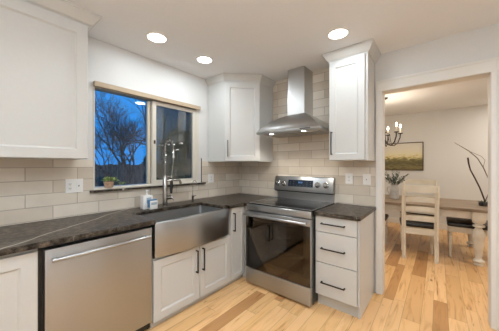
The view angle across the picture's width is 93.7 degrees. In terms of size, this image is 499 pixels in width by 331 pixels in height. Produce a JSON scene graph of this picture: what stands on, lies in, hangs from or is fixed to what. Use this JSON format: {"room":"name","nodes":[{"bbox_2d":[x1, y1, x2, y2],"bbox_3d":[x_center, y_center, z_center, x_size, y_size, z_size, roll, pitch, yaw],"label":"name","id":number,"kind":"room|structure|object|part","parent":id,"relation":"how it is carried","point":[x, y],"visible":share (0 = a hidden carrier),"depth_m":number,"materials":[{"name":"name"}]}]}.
{"room":"kitchen","nodes":[
{"label":"kitchen","id":0,"kind":"room"},
{"bbox_2d":[79,36,207,214],"bbox_3d":[-1.699,0.092,1.914,0.140,2.512,4.700,0,0,39],"label":"wall","id":1,"kind":"structure","parent":0,"point":[108,63],"depth_m":2.52,"materials":[{"name":"paint"}]},
{"bbox_2d":[0,0,101,159],"bbox_3d":[-1.588,-0.605,1.616,0.406,1.116,0.875,0,0,39],"label":"upper cabinet","id":2,"kind":"object","parent":1,"relation":"attached to","point":[44,43],"visible":1,"depth_m":1.61,"materials":[{"name":"paint"}]},
{"bbox_3d":[-1.588,-1.115,1.615,0.405,0.095,0.875,0,0,39],"label":"crown","id":3,"kind":"part","parent":2,"relation":"part of","materials":[{"name":"paint"}]},
{"bbox_2d":[0,159,238,226],"bbox_3d":[-1.090,0.196,2.547,0.008,0.495,2.949,0,0,39],"label":"tiled wall","id":4,"kind":"structure","parent":1,"relation":"attached to","point":[31,190],"depth_m":1.97,"materials":[{"name":"beige tile"}]},
{"bbox_2d":[65,179,82,192],"bbox_3d":[-1.510,0.179,2.015,0.009,0.117,0.126,0,0,39],"label":"wall outlet","id":5,"kind":"object","parent":4,"relation":"attached to","point":[71,185],"visible":1,"depth_m":2.01,"materials":[{"name":"white plastic"}]},
{"bbox_2d":[208,174,213,182],"bbox_3d":[-0.531,0.181,3.223,0.009,0.117,0.100,0,0,39],"label":"wall outlet","id":6,"kind":"object","parent":4,"relation":"attached to","point":[210,176],"visible":1,"depth_m":3.21,"materials":[{"name":"white plastic"}]},
{"bbox_2d":[90,81,205,192],"bbox_3d":[-1.066,-0.259,2.655,0.180,1.015,1.328,0,0,39],"label":"window","id":7,"kind":"structure","parent":1,"relation":"in","point":[177,121],"depth_m":2.77,"materials":[{"name":"beige plastic"}]},
{"bbox_2d":[102,176,125,187],"bbox_3d":[-1.308,0.159,2.246,0.074,0.110,0.222,0,0,39],"label":"potted succulent","id":8,"kind":"object","parent":7,"relation":"on","point":[106,184],"visible":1,"depth_m":2.21,"materials":[{"name":"green plant"}]},
{"bbox_2d":[103,181,113,187],"bbox_3d":[-1.336,0.185,2.219,0.049,0.056,0.095,0,0,39],"label":"pot","id":9,"kind":"object","parent":8,"relation":"on","point":[106,184],"depth_m":2.20,"materials":[{"name":"ceramic"}]},
{"bbox_3d":[-1.010,0.239,2.610,0.036,0.020,1.328,0,0,39],"label":"granite sill","id":10,"kind":"part","parent":7,"relation":"part of","materials":[{"name":"stone"}]},
{"bbox_3d":[-0.897,-0.253,2.820,0.034,0.917,0.592,0,0,39],"label":"sliding sash","id":11,"kind":"part","parent":7,"relation":"part of","materials":[{"name":"beige plastic"}]},
{"bbox_2d":[205,73,275,161],"bbox_3d":[-0.116,-0.605,3.204,0.692,1.116,0.684,0,0,39],"label":"upper cabinet","id":12,"kind":"object","parent":1,"relation":"attached to","point":[240,105],"visible":1,"depth_m":3.01,"materials":[{"name":"paint"}]},
{"bbox_3d":[-0.106,-1.123,3.101,0.973,0.081,0.273,0,0,-6],"label":"crown","id":13,"kind":"part","parent":12,"relation":"part of","materials":[{"name":"paint"}]},
{"bbox_3d":[-0.092,-0.554,3.000,0.445,1.003,0.020,0,0,-6],"label":"door","id":14,"kind":"part","parent":12,"relation":"part of","materials":[{"name":"paint"}]},
{"bbox_2d":[66,0,498,115],"bbox_3d":[0.958,-1.204,2.143,5.700,0.080,8.400,0,0,39],"label":"ceiling","id":15,"kind":"structure","parent":0,"point":[268,38],"depth_m":2.02,"materials":[{"name":"paint"}]},
{"bbox_2d":[145,31,167,43],"bbox_3d":[-0.844,-1.159,2.131,0.196,0.010,0.196,0,0,39],"label":"recessed light","id":16,"kind":"object","parent":15,"relation":"in","point":[156,37],"visible":1,"depth_m":2.12,"materials":[{"name":"white plastic"}]},
{"bbox_2d":[148,33,165,41],"bbox_3d":[-0.844,-1.162,2.131,0.154,0.003,0.154,0,0,39],"label":"diffuser","id":17,"kind":"object","parent":16,"relation":"attached to","point":[153,37],"depth_m":2.12,"materials":[{"name":"white plastic"}]},
{"bbox_2d":[195,55,212,63],"bbox_3d":[-0.496,-1.159,2.574,0.196,0.010,0.196,0,0,39],"label":"recessed light","id":18,"kind":"object","parent":15,"relation":"in","point":[203,59],"visible":1,"depth_m":2.56,"materials":[{"name":"white plastic"}]},
{"bbox_2d":[197,57,211,62],"bbox_3d":[-0.496,-1.162,2.574,0.154,0.003,0.154,0,0,39],"label":"diffuser","id":19,"kind":"object","parent":18,"relation":"attached to","point":[199,59],"depth_m":2.57,"materials":[{"name":"white plastic"}]},
{"bbox_2d":[326,27,349,39],"bbox_3d":[0.782,-1.159,2.066,0.196,0.010,0.196,0,0,39],"label":"recessed light","id":20,"kind":"object","parent":15,"relation":"in","point":[338,33],"visible":1,"depth_m":2.06,"materials":[{"name":"white plastic"}]},
{"bbox_2d":[329,29,346,38],"bbox_3d":[0.782,-1.162,2.066,0.154,0.003,0.154,0,0,39],"label":"diffuser","id":21,"kind":"object","parent":20,"relation":"attached to","point":[334,33],"depth_m":2.06,"materials":[{"name":"white plastic"}]},
{"bbox_2d":[385,97,402,146],"bbox_3d":[2.337,-0.738,4.067,0.542,0.852,0.583,0,0,39],"label":"chandelier","id":22,"kind":"object","parent":15,"relation":"hanging from","point":[396,131],"visible":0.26,"depth_m":4.00,"materials":[{"name":"grey metal"}]},
{"bbox_3d":[2.372,-0.452,3.936,0.018,0.248,0.257,0,0,-15],"label":"arm","id":23,"kind":"part","parent":22,"relation":"part of","materials":[{"name":"grey metal"}]},
{"bbox_2d":[145,222,497,330],"bbox_3d":[0.958,1.378,2.143,5.700,0.060,8.400,0,0,39],"label":"floor","id":24,"kind":"structure","parent":0,"point":[420,294],"depth_m":2.28,"materials":[{"name":"brown wood"}]},
{"bbox_2d":[0,249,37,330],"bbox_3d":[-1.653,0.910,1.307,0.689,0.873,0.613,0,0,39],"label":"base cabinet","id":25,"kind":"object","parent":24,"relation":"on","point":[18,271],"visible":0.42,"depth_m":1.29,"materials":[{"name":"paint"}]},
{"bbox_2d":[0,193,272,255],"bbox_3d":[-0.857,0.456,2.255,0.719,0.032,3.090,0,0,39],"label":"countertop","id":26,"kind":"structure","parent":25,"relation":"on","point":[16,238],"depth_m":1.70,"materials":[{"name":"stone"}]},
{"bbox_2d":[140,190,152,209],"bbox_3d":[-1.036,0.344,2.355,0.072,0.192,0.098,0,0,39],"label":"soap dispenser","id":27,"kind":"object","parent":26,"relation":"on","point":[143,199],"visible":0.83,"depth_m":2.32,"materials":[{"name":"white plastic"}]},
{"bbox_2d":[147,199,157,209],"bbox_3d":[-0.971,0.391,2.341,0.045,0.098,0.088,0,0,39],"label":"sponge holder","id":28,"kind":"object","parent":26,"relation":"on","point":[151,203],"visible":1,"depth_m":2.32,"materials":[{"name":"white plastic"}]},
{"bbox_2d":[159,139,181,206],"bbox_3d":[-0.860,0.076,2.550,0.257,0.726,0.068,0,0,-42],"label":"kitchen faucet","id":29,"kind":"object","parent":26,"relation":"on","point":[166,180],"visible":1,"depth_m":2.51,"materials":[{"name":"silver metal"}]},
{"bbox_3d":[-0.830,0.182,2.578,0.175,0.063,0.029,0,0,-42],"label":"spout","id":30,"kind":"part","parent":29,"relation":"part of","materials":[{"name":"silver metal"}]},
{"bbox_2d":[139,205,227,257],"bbox_3d":[-0.636,0.612,2.328,0.462,0.288,0.847,0,0,39],"label":"farmhouse sink","id":31,"kind":"object","parent":26,"relation":"in","point":[182,229],"visible":0.88,"depth_m":2.15,"materials":[{"name":"silver metal"}]},
{"bbox_2d":[37,225,151,330],"bbox_3d":[-1.218,0.910,1.799,0.691,0.870,0.688,0,0,39],"label":"dishwasher","id":32,"kind":"object","parent":24,"relation":"on","point":[102,282],"visible":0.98,"depth_m":1.59,"materials":[{"name":"silver metal"}]},
{"bbox_3d":[-0.972,0.560,1.603,0.062,0.022,0.598,0,0,39],"label":"handle","id":33,"kind":"part","parent":32,"relation":"part of","materials":[{"name":"silver metal"}]},
{"bbox_2d":[150,234,230,328],"bbox_3d":[-0.732,1.060,2.445,0.689,0.574,0.915,0,0,39],"label":"base cabinet","id":34,"kind":"object","parent":24,"relation":"on","point":[180,280],"visible":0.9,"depth_m":2.16,"materials":[{"name":"paint"}]},
{"bbox_3d":[-0.637,1.036,2.087,0.020,0.505,0.470,0,0,39],"label":"door","id":35,"kind":"part","parent":34,"relation":"part of","materials":[{"name":"paint"}]},
{"bbox_3d":[-0.495,0.915,2.217,0.036,0.215,0.011,0,0,39],"label":"handle","id":36,"kind":"part","parent":34,"relation":"part of","materials":[{"name":"black metal"}]},
{"bbox_3d":[-0.350,1.036,2.441,0.020,0.505,0.431,0,0,39],"label":"door","id":37,"kind":"part","parent":34,"relation":"part of","materials":[{"name":"paint"}]},
{"bbox_2d":[228,206,244,284],"bbox_3d":[-0.368,0.910,2.894,0.689,0.873,0.238,0,0,39],"label":"base cabinet","id":38,"kind":"object","parent":24,"relation":"on","point":[236,219],"visible":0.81,"depth_m":2.70,"materials":[{"name":"paint"}]},
{"bbox_2d":[243,206,247,277],"bbox_3d":[-0.081,0.910,3.222,0.726,0.873,0.623,0,0,39],"label":"base cabinet","id":39,"kind":"object","parent":24,"relation":"on","point":[244,274],"visible":0.07,"depth_m":2.79,"materials":[{"name":"paint"}]},
{"bbox_2d":[243,176,334,306],"bbox_3d":[0.459,0.747,2.680,0.804,1.201,0.770,0,0,39],"label":"electric range","id":40,"kind":"object","parent":24,"relation":"on","point":[280,230],"visible":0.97,"depth_m":2.44,"materials":[{"name":"grey metal"}]},
{"bbox_2d":[243,210,311,287],"bbox_3d":[0.431,0.833,2.633,0.784,0.634,0.661,0,0,39],"label":"oven","id":41,"kind":"object","parent":40,"relation":"in","point":[278,245],"depth_m":2.38,"materials":[{"name":"silver metal"}]},
{"bbox_3d":[0.278,1.242,2.444,0.784,0.168,0.044,0,0,39],"label":"storage drawer","id":42,"kind":"part","parent":40,"relation":"part of","materials":[{"name":"silver metal"}]},
{"bbox_2d":[248,197,334,212],"bbox_3d":[0.483,0.444,2.697,0.786,0.021,0.605,0,0,39],"label":"cooktop","id":43,"kind":"object","parent":40,"relation":"in","point":[306,204],"depth_m":2.64,"materials":[{"name":"black glass"}]},
{"bbox_3d":[0.667,0.238,2.947,0.792,0.184,0.091,0,0,39],"label":"control panel","id":44,"kind":"part","parent":40,"relation":"part of","materials":[{"name":"silver metal"}]},
{"bbox_2d":[316,212,373,318],"bbox_3d":[0.969,0.910,2.352,0.392,0.873,0.656,0,0,39],"label":"base cabinet","id":45,"kind":"object","parent":24,"relation":"on","point":[344,247],"visible":0.99,"depth_m":2.13,"materials":[{"name":"paint"}]},
{"bbox_3d":[0.754,1.096,2.126,0.218,0.011,0.036,0,0,39],"label":"handle","id":46,"kind":"part","parent":45,"relation":"part of","materials":[{"name":"black metal"}]},
{"bbox_3d":[0.754,0.778,2.126,0.218,0.011,0.036,0,0,39],"label":"handle","id":47,"kind":"part","parent":45,"relation":"part of","materials":[{"name":"black metal"}]},
{"bbox_3d":[0.754,0.546,2.126,0.218,0.011,0.036,0,0,39],"label":"handle","id":48,"kind":"part","parent":45,"relation":"part of","materials":[{"name":"black metal"}]},
{"bbox_3d":[0.786,1.074,2.137,0.373,0.304,0.020,0,0,39],"label":"drawer","id":49,"kind":"part","parent":45,"relation":"part of","materials":[{"name":"paint"}]},
{"bbox_3d":[0.786,0.774,2.137,0.373,0.284,0.020,0,0,39],"label":"drawer","id":50,"kind":"part","parent":45,"relation":"part of","materials":[{"name":"paint"}]},
{"bbox_3d":[0.786,0.554,2.137,0.373,0.144,0.020,0,0,39],"label":"drawer","id":51,"kind":"part","parent":45,"relation":"part of","materials":[{"name":"paint"}]},
{"bbox_2d":[314,203,375,220],"bbox_3d":[0.975,0.456,2.344,0.414,0.032,0.644,0,0,39],"label":"countertop","id":52,"kind":"structure","parent":45,"relation":"on","point":[337,210],"depth_m":2.22,"materials":[{"name":"stone"}]},
{"bbox_2d":[385,214,388,244],"bbox_3d":[2.051,0.815,3.927,0.448,1.070,0.483,0,0,37],"label":"dining chair","id":53,"kind":"object","parent":24,"relation":"on","point":[386,215],"visible":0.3,"depth_m":3.96,"materials":[{"name":"brown wood"}]},
{"bbox_3d":[2.324,1.122,3.977,0.052,0.452,0.052,0,0,37],"label":"leg","id":54,"kind":"part","parent":53,"relation":"part of","materials":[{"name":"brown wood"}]},
{"bbox_2d":[400,179,437,216],"bbox_3d":[3.208,0.815,4.420,0.568,1.070,0.503,0,0,39],"label":"dining chair","id":55,"kind":"object","parent":24,"relation":"on","point":[407,181],"visible":0.14,"depth_m":4.54,"materials":[{"name":"brown wood"}]},
{"bbox_3d":[3.192,0.941,4.400,0.516,0.085,0.396,0,0,39],"label":"seat frame","id":56,"kind":"part","parent":55,"relation":"part of","materials":[{"name":"brown wood"}]},
{"bbox_3d":[3.331,0.620,4.572,0.464,0.077,0.040,0,0,39],"label":"rail","id":57,"kind":"part","parent":55,"relation":"part of","materials":[{"name":"brown wood"}]},
{"bbox_3d":[3.354,0.332,4.599,0.544,0.103,0.040,0,0,39],"label":"rail","id":58,"kind":"part","parent":55,"relation":"part of","materials":[{"name":"brown wood"}]},
{"bbox_2d":[399,185,439,263],"bbox_3d":[2.488,0.815,3.445,0.448,1.070,0.483,0,0,30],"label":"dining chair","id":59,"kind":"object","parent":24,"relation":"on","point":[412,224],"visible":1,"depth_m":3.28,"materials":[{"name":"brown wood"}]},
{"bbox_3d":[2.427,1.122,3.715,0.052,0.452,0.052,0,0,30],"label":"leg","id":60,"kind":"part","parent":59,"relation":"part of","materials":[{"name":"brown wood"}]},
{"bbox_3d":[2.234,0.825,3.382,0.056,1.049,0.114,0,0,30],"label":"leg","id":61,"kind":"part","parent":59,"relation":"part of","materials":[{"name":"brown wood"}]},
{"bbox_2d":[399,217,433,228],"bbox_3d":[2.518,0.864,3.497,0.448,0.062,0.364,0,0,30],"label":"seat cushion","id":62,"kind":"object","parent":59,"relation":"on","point":[421,224],"depth_m":3.36,"materials":[{"name":"black leather"}]},
{"bbox_3d":[2.501,0.941,3.467,0.396,0.085,0.376,0,0,30],"label":"seat frame","id":63,"kind":"part","parent":59,"relation":"part of","materials":[{"name":"brown wood"}]},
{"bbox_3d":[2.395,0.620,3.284,0.344,0.077,0.040,0,0,30],"label":"rail","id":64,"kind":"part","parent":59,"relation":"part of","materials":[{"name":"brown wood"}]},
{"bbox_3d":[2.401,0.752,3.295,0.344,0.082,0.040,0,0,30],"label":"rail","id":65,"kind":"part","parent":59,"relation":"part of","materials":[{"name":"brown wood"}]},
{"bbox_3d":[2.387,0.483,3.271,0.344,0.080,0.040,0,0,30],"label":"rail","id":66,"kind":"part","parent":59,"relation":"part of","materials":[{"name":"brown wood"}]},
{"bbox_3d":[2.377,0.332,3.253,0.424,0.103,0.040,0,0,30],"label":"rail","id":67,"kind":"part","parent":59,"relation":"part of","materials":[{"name":"brown wood"}]},
{"bbox_3d":[2.752,1.122,3.527,0.052,0.452,0.052,0,0,30],"label":"leg","id":68,"kind":"part","parent":59,"relation":"part of","materials":[{"name":"brown wood"}]},
{"bbox_3d":[2.560,0.825,3.194,0.056,1.049,0.114,0,0,30],"label":"leg","id":69,"kind":"part","parent":59,"relation":"part of","materials":[{"name":"brown wood"}]},
{"bbox_2d":[385,194,487,266],"bbox_3d":[2.684,0.968,4.059,2.070,0.760,1.090,0,0,39],"label":"dining table","id":70,"kind":"object","parent":24,"relation":"on","point":[468,209],"visible":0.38,"depth_m":3.29,"materials":[{"name":"brown wood"}]},
{"bbox_2d":[385,171,407,198],"bbox_3d":[2.541,0.332,4.099,0.439,0.512,0.341,0,0,39],"label":"vase","id":71,"kind":"object","parent":70,"relation":"on","point":[394,189],"visible":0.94,"depth_m":4.04,"materials":[{"name":"grey ceramic"}]},
{"bbox_3d":[3.664,0.987,3.863,0.134,0.721,0.134,0,0,39],"label":"leg","id":72,"kind":"part","parent":70,"relation":"part of","materials":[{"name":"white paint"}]},
{"bbox_2d":[454,142,487,205],"bbox_3d":[3.288,0.120,3.445,0.406,0.936,0.167,0,0,39],"label":"branch arrangement","id":73,"kind":"object","parent":70,"relation":"on","point":[481,203],"visible":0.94,"depth_m":3.39,"materials":[{"name":"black plant"}]},
{"bbox_2d":[478,202,487,205],"bbox_3d":[3.378,0.560,3.374,0.104,0.054,0.104,0,0,39],"label":"bowl","id":74,"kind":"object","parent":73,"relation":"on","point":[480,203],"depth_m":3.34,"materials":[{"name":"black ceramic"}]},
{"bbox_3d":[3.079,0.987,3.140,0.134,0.721,0.134,0,0,39],"label":"leg","id":75,"kind":"part","parent":70,"relation":"part of","materials":[{"name":"white paint"}]},
{"bbox_2d":[446,217,487,256],"bbox_3d":[3.311,0.815,3.441,0.623,1.070,0.508,0,0,39],"label":"dining chair","id":76,"kind":"object","parent":24,"relation":"on","point":[461,225],"visible":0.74,"depth_m":3.41,"materials":[{"name":"brown wood"}]},
{"bbox_3d":[2.961,1.122,3.444,0.052,0.452,0.052,0,0,39],"label":"leg","id":77,"kind":"part","parent":76,"relation":"part of","materials":[{"name":"brown wood"}]},
{"bbox_2d":[446,217,487,230],"bbox_3d":[3.264,0.864,3.479,0.504,0.062,0.508,0,0,39],"label":"seat cushion","id":78,"kind":"object","parent":76,"relation":"on","point":[452,222],"depth_m":3.39,"materials":[{"name":"black leather"}]},
{"bbox_3d":[3.291,0.941,3.458,0.516,0.085,0.456,0,0,39],"label":"seat frame","id":79,"kind":"part","parent":76,"relation":"part of","materials":[{"name":"brown wood"}]},
{"bbox_2d":[385,105,487,223],"bbox_3d":[3.571,0.092,5.367,5.700,2.512,0.100,0,0,39],"label":"wall","id":80,"kind":"structure","parent":0,"point":[445,161],"depth_m":4.84,"materials":[{"name":"paint"}]},
{"bbox_2d":[385,142,423,170],"bbox_3d":[3.358,-0.197,5.454,1.130,0.630,0.029,0,0,39],"label":"landscape painting","id":81,"kind":"object","parent":80,"relation":"attached to","point":[409,155],"visible":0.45,"depth_m":5.30,"materials":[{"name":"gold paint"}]},
{"bbox_2d":[388,217,447,229],"bbox_3d":[3.534,1.288,5.322,5.500,0.119,0.015,0,0,39],"label":"baseboard","id":82,"kind":"structure","parent":80,"relation":"attached to","point":[390,219],"depth_m":5.39,"materials":[{"name":"paint"}]},
{"bbox_2d":[374,23,498,291],"bbox_3d":[1.272,0.092,2.610,5.600,2.512,0.120,0,0,39],"label":"wall","id":83,"kind":"structure","parent":0,"point":[482,43],"depth_m":2.16,"materials":[{"name":"paint"}]},
{"bbox_2d":[239,68,375,206],"bbox_3d":[0.588,-0.360,3.080,1.928,1.606,0.008,0,0,39],"label":"tiled wall","id":84,"kind":"structure","parent":83,"relation":"attached to","point":[303,156],"depth_m":2.92,"materials":[{"name":"beige tile"}]},
{"bbox_2d":[256,66,328,137],"bbox_3d":[0.548,-0.765,2.789,0.800,0.795,0.492,0,0,39],"label":"range hood","id":85,"kind":"object","parent":84,"relation":"attached to","point":[299,120],"visible":0.99,"depth_m":2.76,"materials":[{"name":"silver metal"}]},
{"bbox_2d":[345,173,352,183],"bbox_3d":[1.123,0.151,2.635,0.078,0.117,0.009,0,0,39],"label":"wall outlet","id":86,"kind":"object","parent":84,"relation":"attached to","point":[348,176],"visible":1,"depth_m":2.63,"materials":[{"name":"white plastic"}]},
{"bbox_2d":[322,38,380,160],"bbox_3d":[1.066,-0.605,2.441,0.484,1.116,0.379,0,0,39],"label":"upper cabinet","id":87,"kind":"object","parent":84,"relation":"attached to","point":[352,67],"visible":1,"depth_m":2.32,"materials":[{"name":"paint"}]},
{"bbox_3d":[0.842,-0.225,2.404,0.011,0.235,0.036,0,0,39],"label":"handle","id":88,"kind":"part","parent":87,"relation":"part of","materials":[{"name":"black metal"}]},
{"bbox_3d":[0.970,-0.556,2.337,0.342,1.011,0.020,0,0,39],"label":"door","id":89,"kind":"part","parent":87,"relation":"part of","materials":[{"name":"paint"}]},
{"bbox_3d":[1.066,-1.115,2.441,0.484,0.095,0.379,0,0,39],"label":"crown","id":90,"kind":"part","parent":87,"relation":"part of","materials":[{"name":"paint"}]},
{"bbox_2d":[363,174,370,184],"bbox_3d":[1.264,0.155,2.521,0.078,0.117,0.009,0,0,39],"label":"light switch","id":91,"kind":"object","parent":84,"relation":"attached to","point":[366,177],"visible":1,"depth_m":2.52,"materials":[{"name":"white plastic"}]},
{"bbox_2d":[376,57,498,330],"bbox_3d":[1.733,0.234,2.236,0.911,2.227,0.169,0,0,39],"label":"trim","id":92,"kind":"structure","parent":83,"relation":"attached to","point":[489,68],"depth_m":2.01,"materials":[{"name":"paint"}]},
{"label":"outside","id":93,"kind":"structure","parent":0,"visible":0},
{"bbox_3d":[-11.275,1.748,12.699,28.000,0.098,28.000,0,0,39],"label":"ground","id":94,"kind":"structure","parent":93,"visible":0},
{"bbox_2d":[95,108,145,184],"bbox_3d":[-3.536,0.000,6.584,2.287,3.618,2.926,0,0,-8],"label":"bare tree","id":95,"kind":"object","parent":94,"relation":"on","point":[107,128],"visible":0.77,"depth_m":6.32,"materials":[{"name":"brown plant"}]},
{"bbox_2d":[95,162,145,185],"bbox_3d":[-5.189,0.848,7.446,0.152,1.900,13.500,0,0,39],"label":"fence","id":96,"kind":"object","parent":94,"relation":"on","point":[139,172],"visible":0.02,"depth_m":8.22,"materials":[{"name":"grey wood"}]},
{"bbox_2d":[95,91,145,163],"bbox_3d":[-5.302,-0.825,9.131,3.413,5.252,4.209,0,0,44],"label":"bare tree","id":97,"kind":"object","parent":94,"relation":"on","point":[103,93],"visible":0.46,"depth_m":9.32,"materials":[{"name":"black plant"}]},
{"bbox_2d":[109,97,145,147],"bbox_3d":[-3.215,-0.807,9.344,3.757,5.240,3.473,0,0,5],"label":"bare tree","id":98,"kind":"object","parent":94,"relation":"on","point":[144,141],"visible":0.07,"depth_m":8.53,"materials":[{"name":"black plant"}]}
]}

